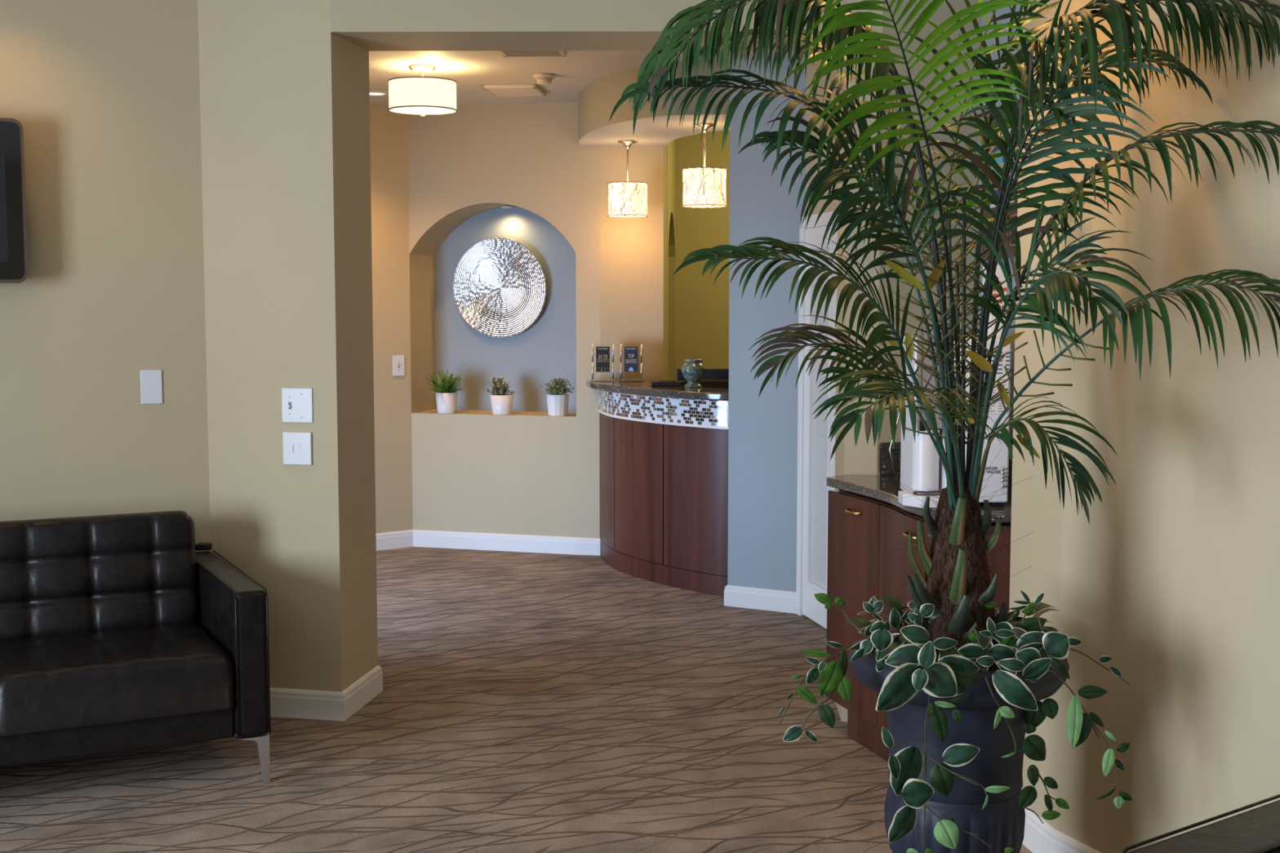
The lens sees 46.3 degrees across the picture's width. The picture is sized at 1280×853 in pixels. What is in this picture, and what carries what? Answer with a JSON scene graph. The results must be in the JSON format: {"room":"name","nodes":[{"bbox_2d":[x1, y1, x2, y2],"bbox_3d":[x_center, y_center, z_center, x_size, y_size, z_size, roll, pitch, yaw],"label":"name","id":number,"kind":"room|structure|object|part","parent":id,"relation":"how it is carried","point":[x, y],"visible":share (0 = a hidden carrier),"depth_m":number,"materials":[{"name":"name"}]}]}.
{"room":"waiting room","nodes":[
{"label":"waiting room","id":0,"kind":"room"},
{"bbox_2d":[0,0,377,692],"bbox_3d":[-2.373,-0.255,5.130,2.695,2.700,1.348,0,5,0],"label":"wall","id":1,"kind":"structure","parent":0,"point":[197,172],"depth_m":5.36,"materials":[{"name":"beige paint"}]},
{"bbox_2d":[0,117,27,283],"bbox_3d":[-2.551,-0.747,4.890,1.000,0.550,0.134,-2,5,-25],"label":"television","id":2,"kind":"object","parent":1,"relation":"attached to","point":[13,230],"visible":1,"depth_m":5.03,"materials":[{"name":"black"}]},
{"bbox_2d":[140,369,162,404],"bbox_3d":[-1.760,-0.143,5.390,0.074,0.122,0.006,-2,5,-25],"label":"blank wall plate","id":3,"kind":"object","parent":1,"relation":"attached to","point":[151,384],"visible":1,"depth_m":5.39,"materials":[{"name":"white plastic"}]},
{"bbox_2d":[281,387,312,422],"bbox_3d":[-1.238,-0.076,5.394,0.119,0.124,0.017,1,5,13],"label":"double switch plate","id":4,"kind":"object","parent":1,"relation":"attached to","point":[296,403],"visible":1,"depth_m":5.40,"materials":[{"name":"white plastic"}]},
{"bbox_2d":[282,431,312,465],"bbox_3d":[-1.238,0.079,5.409,0.110,0.118,0.014,1,5,13],"label":"dimmer switch plate","id":5,"kind":"object","parent":1,"relation":"attached to","point":[297,446],"visible":1,"depth_m":5.40,"materials":[{"name":"white plastic"}]},
{"bbox_2d":[270,665,382,721],"bbox_3d":[-2.358,1.038,5.238,2.698,0.105,1.374,0,5,0],"label":"baseboard","id":6,"kind":"structure","parent":1,"relation":"attached to","point":[284,702],"depth_m":5.49,"materials":[{"name":"white"}]},
{"bbox_2d":[369,105,435,533],"bbox_3d":[-2.522,-0.542,8.596,3.253,2.700,0.316,-4,6,-38],"label":"wall","id":7,"kind":"structure","parent":0,"point":[403,287],"depth_m":9.19,"materials":[{"name":"beige paint"}]},
{"bbox_2d":[392,355,404,376],"bbox_3d":[-1.483,-0.375,9.209,0.080,0.126,0.016,-4,6,-38],"label":"switch plate","id":8,"kind":"object","parent":7,"relation":"attached to","point":[398,366],"visible":1,"depth_m":9.21,"materials":[{"name":"white plastic"}]},
{"bbox_2d":[376,529,599,555],"bbox_3d":[-2.108,0.755,8.652,3.777,0.105,0.787,-2,5,-22],"label":"baseboard","id":9,"kind":"structure","parent":7,"relation":"attached to","point":[409,538],"depth_m":9.20,"materials":[{"name":"white"}]},
{"bbox_2d":[407,102,577,537],"bbox_3d":[-0.836,-0.602,9.319,1.081,2.700,0.460,1,5,16],"label":"wall","id":10,"kind":"structure","parent":0,"point":[480,471],"depth_m":9.10,"materials":[{"name":"beige paint"}]},
{"bbox_2d":[425,368,469,413],"bbox_3d":[-1.199,-0.224,9.304,0.272,0.278,0.305,0,5,0],"label":"potted plant","id":11,"kind":"object","parent":10,"relation":"on","point":[446,394],"visible":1,"depth_m":9.25,"materials":[{"name":"white ceramic"}]},
{"bbox_2d":[435,391,457,413],"bbox_3d":[-1.202,-0.148,9.302,0.138,0.128,0.138,0,5,0],"label":"pot","id":12,"kind":"object","parent":11,"relation":"on","point":[446,402],"depth_m":9.25,"materials":[{"name":"white ceramic"}]},
{"bbox_2d":[485,374,516,414],"bbox_3d":[-0.856,-0.198,9.218,0.180,0.240,0.185,2,5,24],"label":"potted peperomia","id":13,"kind":"object","parent":10,"relation":"on","point":[501,403],"visible":1,"depth_m":9.15,"materials":[{"name":"white ceramic"}]},
{"bbox_2d":[489,394,513,414],"bbox_3d":[-0.849,-0.136,9.199,0.147,0.120,0.147,0,5,0],"label":"pot","id":14,"kind":"object","parent":13,"relation":"on","point":[501,404],"depth_m":9.14,"materials":[{"name":"white ceramic"}]},
{"bbox_2d":[501,205,512,208],"bbox_3d":[-0.825,-1.363,9.295,0.070,0.012,0.070,0,5,0],"label":"puck light","id":15,"kind":"object","parent":10,"relation":"attached to","point":[503,206],"visible":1,"depth_m":9.27,"materials":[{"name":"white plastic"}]},
{"bbox_2d":[539,377,574,416],"bbox_3d":[-0.504,-0.184,9.091,0.221,0.234,0.232,0,5,0],"label":"potted herb","id":16,"kind":"object","parent":10,"relation":"on","point":[557,402],"visible":1,"depth_m":9.05,"materials":[{"name":"white ceramic"}]},
{"bbox_2d":[546,393,568,416],"bbox_3d":[-0.500,-0.132,9.097,0.139,0.129,0.135,0,5,0],"label":"pot","id":17,"kind":"object","parent":16,"relation":"on","point":[557,403],"depth_m":9.05,"materials":[{"name":"white ceramic"}]},
{"bbox_2d":[433,206,576,412],"bbox_3d":[-0.785,-1.032,9.457,1.281,1.865,0.100,1,5,16],"label":"wall","id":18,"kind":"structure","parent":0,"point":[546,349],"depth_m":9.44,"materials":[{"name":"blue paint"}]},
{"bbox_2d":[453,237,546,337],"bbox_3d":[-0.876,-0.872,9.411,0.624,0.624,0.072,1,5,16],"label":"disc","id":19,"kind":"object","parent":18,"relation":"attached to","point":[500,285],"visible":1,"depth_m":9.41,"materials":[{"name":"silver metal"}]},
{"bbox_2d":[0,546,1031,852],"bbox_3d":[0.200,1.224,4.115,8.800,0.080,14.400,0,5,0],"label":"floor","id":20,"kind":"structure","parent":0,"point":[527,702],"depth_m":5.07,"materials":[{"name":"carpet"}]},
{"bbox_2d":[0,511,271,783],"bbox_3d":[-2.075,0.729,4.719,1.610,0.807,0.870,-2,5,-27],"label":"leather sofa","id":21,"kind":"object","parent":20,"relation":"on","point":[117,635],"visible":1,"depth_m":4.72,"materials":[{"name":"black leather"}]},
{"bbox_2d":[0,511,199,639],"bbox_3d":[-1.859,0.509,5.049,0.692,0.424,0.251,-2,5,-27],"label":"cushion","id":22,"kind":"object","parent":21,"relation":"on","point":[126,576],"depth_m":4.97,"materials":[{"name":"black leather"}]},
{"bbox_2d":[0,622,234,736],"bbox_3d":[-1.711,0.777,4.780,0.692,0.178,0.640,-2,5,-27],"label":"seat cushion","id":23,"kind":"object","parent":21,"relation":"on","point":[58,679],"depth_m":4.56,"materials":[{"name":"black leather"}]},
{"bbox_3d":[-2.073,0.924,4.731,1.400,0.107,0.780,-2,5,-27],"label":"rail","id":24,"kind":"part","parent":21,"relation":"part of","materials":[{"name":"black leather"}]},
{"bbox_2d":[195,542,212,551],"bbox_3d":[-1.604,0.436,5.445,0.090,0.026,0.040,-1,5,-8],"label":"remote control","id":25,"kind":"object","parent":21,"relation":"on","point":[198,546],"visible":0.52,"depth_m":5.43,"materials":[{"name":"black plastic"}]},
{"bbox_3d":[-1.407,0.715,5.065,0.105,0.467,0.860,-2,5,-27],"label":"arm","id":26,"kind":"part","parent":21,"relation":"part of","materials":[{"name":"black leather"}]},
{"bbox_3d":[-1.226,1.055,4.735,0.104,0.154,0.035,-2,5,-27],"label":"leg","id":27,"kind":"part","parent":21,"relation":"part of","materials":[{"name":"silver metal"}]},
{"bbox_2d":[586,379,728,596],"bbox_3d":[0.184,0.305,8.293,0.579,1.062,1.670,-2,5,-26],"label":"reception desk","id":28,"kind":"object","parent":20,"relation":"on","point":[664,450],"depth_m":8.02,"materials":[{"name":"brown"}]},
{"bbox_2d":[590,343,615,381],"bbox_3d":[-0.216,-0.374,8.739,0.145,0.216,0.070,0,5,4],"label":"sign holder","id":29,"kind":"object","parent":28,"relation":"on","point":[602,354],"visible":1,"depth_m":8.73,"materials":[{"name":"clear plastic"}]},
{"bbox_3d":[-0.277,-0.379,8.735,0.009,0.204,0.009,2,5,26],"label":"chrome post","id":30,"kind":"part","parent":29,"relation":"part of","materials":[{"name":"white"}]},
{"bbox_3d":[-0.156,-0.378,8.726,0.009,0.204,0.009,2,5,26],"label":"chrome post","id":31,"kind":"part","parent":29,"relation":"part of","materials":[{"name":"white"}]},
{"bbox_3d":[-0.193,0.308,8.736,0.025,0.762,0.449,-1,5,-12],"label":"panel","id":32,"kind":"part","parent":28,"relation":"part of","materials":[{"name":"brown wood"}]},
{"bbox_2d":[617,343,644,381],"bbox_3d":[-0.051,-0.374,8.739,0.145,0.216,0.070,1,5,8],"label":"sign holder","id":33,"kind":"object","parent":28,"relation":"on","point":[631,354],"visible":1,"depth_m":8.73,"materials":[{"name":"clear plastic"}]},
{"bbox_3d":[-0.112,-0.379,8.739,0.009,0.204,0.009,3,5,30],"label":"chrome post","id":34,"kind":"part","parent":33,"relation":"part of","materials":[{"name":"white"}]},
{"bbox_3d":[0.008,-0.378,8.722,0.009,0.204,0.009,3,5,30],"label":"chrome post","id":35,"kind":"part","parent":33,"relation":"part of","materials":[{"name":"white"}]},
{"bbox_3d":[-0.013,0.346,8.276,0.032,0.762,0.537,-3,5,-30],"label":"panel","id":36,"kind":"part","parent":28,"relation":"part of","materials":[{"name":"brown wood"}]},
{"bbox_2d":[586,379,728,400],"bbox_3d":[0.184,-0.204,8.251,0.579,0.040,1.670,-2,5,-26],"label":"countertop","id":37,"kind":"structure","parent":28,"relation":"on","point":[644,388],"depth_m":7.99,"materials":[{"name":"stone"}]},
{"bbox_2d":[650,380,687,386],"bbox_3d":[0.161,-0.241,8.284,0.170,0.026,0.190,1,5,12],"label":"padfolio","id":38,"kind":"object","parent":28,"relation":"on","point":[656,383],"visible":0.92,"depth_m":8.20,"materials":[{"name":"leather"}]},
{"bbox_2d":[680,359,706,387],"bbox_3d":[0.289,-0.288,8.095,0.139,0.152,0.139,0,5,0],"label":"ceramic vase","id":39,"kind":"object","parent":28,"relation":"on","point":[693,371],"visible":1,"depth_m":8.05,"materials":[{"name":"green ceramic"}]},
{"bbox_3d":[0.303,0.381,7.860,0.500,0.762,0.041,5,7,44],"label":"panel","id":40,"kind":"part","parent":28,"relation":"part of","materials":[{"name":"brown wood"}]},
{"bbox_2d":[826,488,1011,762],"bbox_3d":[0.934,0.683,4.963,0.532,0.859,1.022,0,5,0],"label":"base cabinet","id":41,"kind":"object","parent":20,"relation":"on","point":[865,561],"visible":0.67,"depth_m":5.05,"materials":[{"name":"brown wood"}]},
{"bbox_3d":[0.721,0.292,5.107,0.033,0.013,0.107,-2,5,-18],"label":"handle","id":42,"kind":"part","parent":41,"relation":"part of","materials":[{"name":"gold metal"}]},
{"bbox_3d":[0.735,0.614,5.155,0.015,0.745,0.394,-2,5,-18],"label":"door","id":43,"kind":"part","parent":41,"relation":"part of","materials":[{"name":"brown wood"}]},
{"bbox_3d":[0.841,0.649,4.723,0.027,0.745,0.490,-1,5,-11],"label":"door","id":44,"kind":"part","parent":41,"relation":"part of","materials":[{"name":"brown wood"}]},
{"bbox_3d":[0.831,0.338,4.612,0.033,0.013,0.107,-1,5,-12],"label":"handle","id":45,"kind":"part","parent":41,"relation":"part of","materials":[{"name":"gold metal"}]},
{"bbox_2d":[826,441,1012,523],"bbox_3d":[0.937,0.172,4.929,0.551,0.163,1.072,0,5,0],"label":"countertop","id":46,"kind":"structure","parent":41,"relation":"on","point":[883,486],"depth_m":5.07,"materials":[{"name":"stone"}]},
{"bbox_2d":[888,412,900,480],"bbox_3d":[0.972,0.000,5.188,0.223,0.370,0.215,0,5,0],"label":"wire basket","id":47,"kind":"object","parent":46,"relation":"on","point":[898,470],"visible":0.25,"depth_m":5.17,"materials":[{"name":"black metal"}]},
{"bbox_2d":[897,325,1011,507],"bbox_3d":[0.954,-0.040,4.641,0.314,0.543,0.360,0,5,0],"label":"water dispenser","id":48,"kind":"object","parent":46,"relation":"on","point":[922,468],"visible":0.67,"depth_m":4.52,"materials":[{"name":"white plastic"}]},
{"bbox_2d":[897,490,940,507],"bbox_3d":[0.858,0.221,4.552,0.122,0.036,0.140,0,5,0],"label":"drip tray","id":49,"kind":"object","parent":48,"relation":"on","point":[912,501],"depth_m":4.51,"materials":[{"name":"white plastic"}]},
{"bbox_3d":[0.851,-0.003,4.519,0.016,0.032,0.028,0,5,0],"label":"spout","id":50,"kind":"part","parent":48,"relation":"part of","materials":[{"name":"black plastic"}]},
{"bbox_2d":[912,491,940,495],"bbox_3d":[0.871,0.202,4.540,0.084,0.005,0.084,0,5,0],"label":"grille","id":51,"kind":"object","parent":48,"relation":"attached to","point":[914,493],"depth_m":4.52,"materials":[{"name":"silver"}]},
{"bbox_3d":[0.881,-0.150,4.549,0.072,0.310,0.065,0,5,0],"label":"display panel","id":52,"kind":"part","parent":48,"relation":"part of","materials":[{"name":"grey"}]},
{"bbox_2d":[982,265,1007,337],"bbox_3d":[1.082,-0.382,4.572,0.048,0.220,0.121,0,5,0],"label":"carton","id":53,"kind":"object","parent":48,"relation":"on","point":[999,273],"visible":0.3,"depth_m":4.51,"materials":[{"name":"white"}]},
{"bbox_3d":[1.054,0.671,4.466,0.292,0.745,0.004,0,5,6],"label":"door","id":54,"kind":"part","parent":41,"relation":"part of","materials":[{"name":"brown wood"}]},
{"bbox_2d":[848,629,1069,852],"bbox_3d":[0.754,0.877,3.585,0.514,0.700,0.514,0,5,0],"label":"urn planter","id":55,"kind":"object","parent":20,"relation":"on","point":[1000,824],"visible":0.48,"depth_m":3.44,"materials":[{"name":"ceramic"}]},
{"bbox_2d":[608,0,1279,668],"bbox_3d":[0.617,-0.275,3.335,1.396,1.727,1.185,-1,5,-8],"label":"palm tree","id":56,"kind":"object","parent":55,"relation":"in","point":[956,579],"visible":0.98,"depth_m":3.21,"materials":[{"name":"green plant"}]},
{"bbox_3d":[0.380,-0.394,3.468,0.772,1.193,0.086,-1,5,-13],"label":"stem","id":57,"kind":"part","parent":56,"relation":"part of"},
{"bbox_3d":[0.389,-0.265,3.333,0.803,0.947,0.062,-2,5,-22],"label":"stem","id":58,"kind":"part","parent":56,"relation":"part of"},
{"bbox_3d":[0.407,-0.365,3.324,0.697,1.150,0.327,0,5,0],"label":"stem","id":59,"kind":"part","parent":56,"relation":"part of","materials":[{"name":"plant"}]},
{"bbox_3d":[0.486,-0.389,3.691,0.629,1.159,0.151,1,5,12],"label":"stem","id":60,"kind":"part","parent":56,"relation":"part of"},
{"bbox_3d":[0.443,-0.079,3.287,0.582,0.576,0.367,0,5,0],"label":"stem","id":61,"kind":"part","parent":56,"relation":"part of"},
{"bbox_3d":[0.531,0.006,3.412,0.482,0.397,0.021,-2,5,-24],"label":"stem","id":62,"kind":"part","parent":56,"relation":"part of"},
{"bbox_3d":[0.526,-0.204,3.337,0.447,0.821,0.287,0,5,0],"label":"stem","id":63,"kind":"part","parent":56,"relation":"part of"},
{"bbox_3d":[0.616,-0.164,3.522,0.279,0.722,0.054,-1,5,-7],"label":"stem","id":64,"kind":"part","parent":56,"relation":"part of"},
{"bbox_3d":[0.602,0.043,3.309,0.040,0.329,0.417,5,7,45],"label":"stem","id":65,"kind":"part","parent":56,"relation":"part of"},
{"bbox_3d":[0.606,0.062,3.159,0.059,0.312,0.662,3,5,30],"label":"stem","id":66,"kind":"part","parent":56,"relation":"part of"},
{"bbox_3d":[0.603,-0.370,3.236,0.335,1.172,0.512,0,5,0],"label":"stem","id":67,"kind":"part","parent":56,"relation":"part of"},
{"bbox_3d":[0.682,-0.235,3.713,0.358,0.844,0.124,5,7,44],"label":"stem","id":68,"kind":"part","parent":56,"relation":"part of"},
{"bbox_3d":[0.785,-0.441,3.609,0.096,1.258,0.229,3,6,34],"label":"stem","id":69,"kind":"part","parent":56,"relation":"part of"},
{"bbox_3d":[0.852,-0.284,3.764,0.130,0.939,0.413,4,6,37],"label":"stem","id":70,"kind":"part","parent":56,"relation":"part of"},
{"bbox_3d":[0.859,-0.433,3.679,0.246,1.254,0.081,-4,6,-40],"label":"stem","id":71,"kind":"part","parent":56,"relation":"part of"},
{"bbox_3d":[0.860,0.092,3.387,0.032,0.225,0.283,-4,6,-40],"label":"stem","id":72,"kind":"part","parent":56,"relation":"part of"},
{"bbox_3d":[0.850,-0.061,3.269,0.131,0.549,0.457,-3,6,-33],"label":"stem","id":73,"kind":"part","parent":56,"relation":"part of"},
{"bbox_3d":[0.875,-0.086,3.432,0.278,0.581,0.021,4,6,42],"label":"stem","id":74,"kind":"part","parent":56,"relation":"part of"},
{"bbox_3d":[0.843,-0.278,3.311,0.268,0.973,0.327,0,5,0],"label":"stem","id":75,"kind":"part","parent":56,"relation":"part of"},
{"bbox_3d":[1.009,-0.322,3.511,0.460,1.049,0.081,1,5,17],"label":"stem","id":76,"kind":"part","parent":56,"relation":"part of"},
{"bbox_3d":[1.010,-0.349,3.235,0.494,1.131,0.507,0,5,0],"label":"stem","id":77,"kind":"part","parent":56,"relation":"part of","materials":[{"name":"plant"}]},
{"bbox_3d":[1.052,-0.198,3.242,0.534,0.841,0.597,0,5,0],"label":"stem","id":78,"kind":"part","parent":56,"relation":"part of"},
{"bbox_3d":[0.995,-0.039,3.174,0.115,0.526,0.784,-4,6,-39],"label":"stem","id":79,"kind":"part","parent":56,"relation":"part of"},
{"bbox_3d":[1.041,-0.357,3.322,0.671,1.144,0.019,4,6,37],"label":"stem","id":80,"kind":"part","parent":56,"relation":"part of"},
{"bbox_2d":[777,590,1132,852],"bbox_3d":[0.705,0.663,3.523,0.800,0.599,0.614,0,5,0],"label":"vine","id":81,"kind":"object","parent":55,"relation":"in","point":[954,671],"visible":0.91,"depth_m":3.33,"materials":[{"name":"green plant"}]},
{"bbox_3d":[0.410,0.569,3.355,0.238,0.196,0.043,-2,5,-21],"label":"stem","id":82,"kind":"part","parent":81,"relation":"part of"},
{"bbox_3d":[0.497,0.440,3.388,0.126,0.075,0.030,1,5,12],"label":"stem","id":83,"kind":"part","parent":81,"relation":"part of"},
{"bbox_3d":[0.662,0.753,3.317,0.189,0.454,0.085,-1,5,-15],"label":"stem","id":84,"kind":"part","parent":81,"relation":"part of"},
{"bbox_3d":[0.760,0.496,3.284,0.034,0.083,0.009,-4,6,-42],"label":"stem","id":85,"kind":"part","parent":81,"relation":"part of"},
{"bbox_3d":[0.842,0.736,3.360,0.297,0.398,0.088,-3,5,-30],"label":"stem","id":86,"kind":"part","parent":81,"relation":"part of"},
{"bbox_3d":[0.892,0.431,3.390,0.049,0.055,0.032,2,5,27],"label":"stem","id":87,"kind":"part","parent":81,"relation":"part of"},
{"bbox_3d":[1.021,0.662,3.381,0.192,0.331,0.074,0,5,0],"label":"stem","id":88,"kind":"part","parent":81,"relation":"part of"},
{"bbox_2d":[1122,794,1279,852],"bbox_3d":[1.627,0.951,2.040,0.870,0.807,1.700,-3,6,-36],"label":"table","id":89,"kind":"object","parent":20,"relation":"on","point":[1257,830],"visible":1,"depth_m":2.53,"materials":[{"name":"black"}]},
{"bbox_3d":[0.775,0.426,8.715,1.050,0.750,0.600,0,5,0],"label":"office desk","id":90,"kind":"object","parent":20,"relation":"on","visible":0},
{"bbox_2d":[676,368,728,388],"bbox_3d":[0.468,-0.139,8.618,0.520,0.392,0.200,0,5,0],"label":"computer monitor","id":91,"kind":"object","parent":90,"relation":"on","point":[713,378],"visible":0.12,"depth_m":8.55,"materials":[{"name":"black plastic"}]},
{"bbox_2d":[330,0,849,50],"bbox_3d":[-0.168,-1.519,5.440,1.839,0.232,0.420,0,5,0],"label":"wall","id":92,"kind":"structure","parent":0,"point":[369,24],"depth_m":5.25,"materials":[{"name":"beige paint"}]},
{"bbox_2d":[368,49,813,106],"bbox_3d":[0.200,-1.556,3.885,8.800,0.100,14.400,0,5,0],"label":"ceiling","id":93,"kind":"structure","parent":0,"point":[471,69],"depth_m":7.62,"materials":[{"name":"paint"}]},
{"bbox_2d":[369,90,388,96],"bbox_3d":[-1.501,-1.881,8.458,0.170,0.006,0.170,0,5,0],"label":"recessed light","id":94,"kind":"object","parent":93,"relation":"in","point":[372,93],"visible":0.67,"depth_m":8.45,"materials":[{"name":"white plastic"}]},
{"bbox_2d":[387,64,457,115],"bbox_3d":[-1.091,-1.683,7.513,0.342,0.246,0.342,0,5,0],"label":"drum ceiling light","id":95,"kind":"object","parent":93,"relation":"attached to","point":[422,95],"visible":1,"depth_m":7.39,"materials":[{"name":"white fabric"}]},
{"bbox_3d":[-1.091,-1.659,7.515,0.336,0.140,0.336,0,5,0],"label":"lamp shade","id":96,"kind":"part","parent":95,"relation":"part of","materials":[{"name":"white"}]},
{"bbox_2d":[391,106,454,114],"bbox_3d":[-1.091,-1.586,7.521,0.324,0.018,0.324,0,5,0],"label":"diffuser","id":97,"kind":"object","parent":95,"relation":"attached to","point":[403,110],"depth_m":7.48,"materials":[{"name":"white"}]},
{"bbox_2d":[481,84,546,97],"bbox_3d":[-0.696,-1.860,8.286,0.300,0.022,0.340,0,5,6],"label":"ceiling vent","id":98,"kind":"object","parent":93,"relation":"in","point":[498,90],"visible":1,"depth_m":8.23,"materials":[{"name":"beige metal"}]},
{"bbox_2d":[497,50,566,57],"bbox_3d":[-0.506,-1.747,6.929,0.300,0.022,0.300,0,5,4],"label":"ceiling vent","id":99,"kind":"object","parent":93,"relation":"in","point":[504,53],"visible":0.48,"depth_m":7.01,"materials":[{"name":"beige metal"}]},
{"bbox_2d":[533,72,555,84],"bbox_3d":[-0.497,-1.803,7.773,0.116,0.050,0.116,0,5,0],"label":"smoke detector","id":100,"kind":"object","parent":93,"relation":"attached to","point":[542,78],"visible":1,"depth_m":7.74,"materials":[{"name":"beige plastic"}]},
{"bbox_3d":[-0.497,-1.818,7.772,0.116,0.020,0.116,0,5,0],"label":"plate","id":101,"kind":"part","parent":100,"relation":"part of","materials":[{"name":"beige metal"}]},
{"bbox_2d":[575,102,666,538],"bbox_3d":[-0.111,-0.589,9.157,0.543,2.700,0.499,0,5,0],"label":"wall","id":102,"kind":"structure","parent":0,"point":[621,262],"depth_m":8.89,"materials":[{"name":"beige paint"}]},
{"bbox_2d":[578,60,730,146],"bbox_3d":[0.346,-1.713,7.958,2.160,0.260,1.182,4,6,37],"label":"ceiling","id":103,"kind":"structure","parent":0,"point":[597,100],"depth_m":7.78,"materials":[{"name":"beige paint"}]},
{"bbox_2d":[607,139,648,217],"bbox_3d":[-0.070,-1.417,8.566,0.232,0.431,0.232,0,5,0],"label":"pendant light","id":104,"kind":"object","parent":103,"relation":"hanging from","point":[627,199],"visible":1,"depth_m":8.49,"materials":[{"name":"white glass"}]},
{"bbox_3d":[-0.070,-1.489,8.560,0.010,0.227,0.010,2,5,22],"label":"stem","id":105,"kind":"part","parent":104,"relation":"part of","materials":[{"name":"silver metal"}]},
{"bbox_3d":[-0.070,-1.301,8.576,0.225,0.187,0.225,0,5,0],"label":"lamp shade","id":106,"kind":"part","parent":104,"relation":"part of","materials":[{"name":"beige"}]},
{"bbox_2d":[681,122,727,208],"bbox_3d":[0.334,-1.353,7.758,0.234,0.426,0.234,0,5,0],"label":"pendant light","id":107,"kind":"object","parent":103,"relation":"hanging from","point":[704,187],"visible":0.98,"depth_m":7.68,"materials":[{"name":"white glass"}]},
{"bbox_3d":[0.334,-1.426,7.751,0.010,0.218,0.010,-2,5,-22],"label":"stem","id":108,"kind":"part","parent":107,"relation":"part of","materials":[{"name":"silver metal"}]},
{"bbox_3d":[0.335,-1.240,7.767,0.226,0.191,0.228,0,5,0],"label":"lamp shade","id":109,"kind":"part","parent":107,"relation":"part of","materials":[{"name":"beige"}]},
{"bbox_2d":[666,139,675,380],"bbox_3d":[0.156,-0.632,9.687,0.100,2.700,1.298,0,5,4],"label":"wall","id":110,"kind":"structure","parent":0,"point":[671,148],"depth_m":10.13,"materials":[{"name":"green paint"}]},
{"bbox_2d":[675,130,729,380],"bbox_3d":[0.900,-0.690,10.379,4.600,2.700,0.100,0,5,0],"label":"wall","id":111,"kind":"structure","parent":0,"point":[702,305],"depth_m":10.30,"materials":[{"name":"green paint"}]},
{"bbox_2d":[727,53,806,591],"bbox_3d":[0.651,-0.441,7.381,0.403,2.700,0.140,3,5,29],"label":"wall column","id":112,"kind":"structure","parent":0,"point":[762,429],"depth_m":7.34,"materials":[{"name":"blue paint"}]},
{"bbox_2d":[724,585,795,613],"bbox_3d":[0.631,0.853,7.468,0.417,0.105,0.114,3,5,29],"label":"baseboard","id":113,"kind":"structure","parent":112,"relation":"attached to","point":[780,601],"depth_m":7.42,"materials":[{"name":"white"}]},
{"bbox_2d":[804,49,839,628],"bbox_3d":[1.016,-0.372,6.541,0.140,2.700,1.430,-1,5,-13],"label":"wall","id":114,"kind":"structure","parent":0,"point":[811,69],"depth_m":6.96,"materials":[{"name":"beige paint"}]},
{"bbox_2d":[795,210,837,629],"bbox_3d":[0.839,-0.022,6.978,0.030,1.930,0.560,-1,5,-13],"label":"door","id":115,"kind":"structure","parent":114,"relation":"in","point":[815,447],"depth_m":7.08,"materials":[{"name":"white paint"}]},
{"bbox_3d":[0.850,-0.037,6.979,0.005,1.580,0.260,-1,5,-13],"label":"frosted pane","id":116,"kind":"part","parent":115,"relation":"part of","materials":[{"name":"white glass"}]},
{"bbox_2d":[835,0,981,721],"bbox_3d":[1.091,-0.292,5.582,0.718,2.700,0.540,0,5,0],"label":"wall","id":117,"kind":"structure","parent":0,"point":[862,459],"depth_m":5.32,"materials":[{"name":"beige paint"}]},
{"bbox_2d":[877,441,901,475],"bbox_3d":[1.025,0.111,5.392,0.376,0.118,0.021,-2,5,-19],"label":"backsplash","id":118,"kind":"structure","parent":117,"relation":"attached to","point":[885,464],"depth_m":5.33,"materials":[{"name":"stone"}]},
{"bbox_2d":[977,0,1022,454],"bbox_3d":[1.258,-0.233,4.866,0.085,2.700,1.137,0,5,0],"label":"wall","id":119,"kind":"structure","parent":0,"point":[998,12],"depth_m":5.00,"materials":[{"name":"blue paint"}]},
{"bbox_2d":[981,115,1018,261],"bbox_3d":[1.204,-0.803,4.941,0.022,0.495,0.580,0,5,0],"label":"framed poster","id":120,"kind":"object","parent":119,"relation":"attached to","point":[1011,215],"visible":0.19,"depth_m":4.96,"materials":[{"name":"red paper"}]},
{"bbox_2d":[984,220,994,250],"bbox_3d":[1.195,-0.655,5.113,0.003,0.100,0.140,0,5,0],"label":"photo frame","id":121,"kind":"object","parent":120,"relation":"attached to","point":[989,229],"depth_m":5.13,"materials":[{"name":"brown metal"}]},
{"bbox_2d":[991,136,1012,195],"bbox_3d":[1.194,-0.856,4.936,0.002,0.200,0.280,0,5,0],"label":"picture","id":122,"kind":"object","parent":120,"relation":"attached to","point":[999,160],"depth_m":4.98,"materials":[{"name":"multicoloured"}]},
{"bbox_2d":[1000,216,1008,248],"bbox_3d":[1.195,-0.640,4.934,0.003,0.100,0.140,0,5,0],"label":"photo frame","id":123,"kind":"object","parent":120,"relation":"attached to","point":[1006,233],"depth_m":4.89,"materials":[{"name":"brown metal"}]},
{"bbox_2d":[1009,213,1017,246],"bbox_3d":[1.195,-0.625,4.755,0.003,0.100,0.140,0,5,0],"label":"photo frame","id":124,"kind":"object","parent":120,"relation":"attached to","point":[1012,243],"depth_m":4.79,"materials":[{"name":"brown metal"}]},
{"bbox_2d":[1008,0,1279,852],"bbox_3d":[2.546,0.092,0.945,0.445,2.700,7.277,-2,5,-22],"label":"wall","id":125,"kind":"structure","parent":0,"point":[1174,577],"depth_m":3.59,"materials":[{"name":"beige paint"}]},
{"bbox_2d":[1022,807,1101,852],"bbox_3d":[2.388,1.390,0.991,0.090,0.105,7.281,-2,5,-22],"label":"baseboard","id":126,"kind":"structure","parent":125,"relation":"attached to","point":[1038,837],"depth_m":4.06,"materials":[{"name":"white"}]}
]}

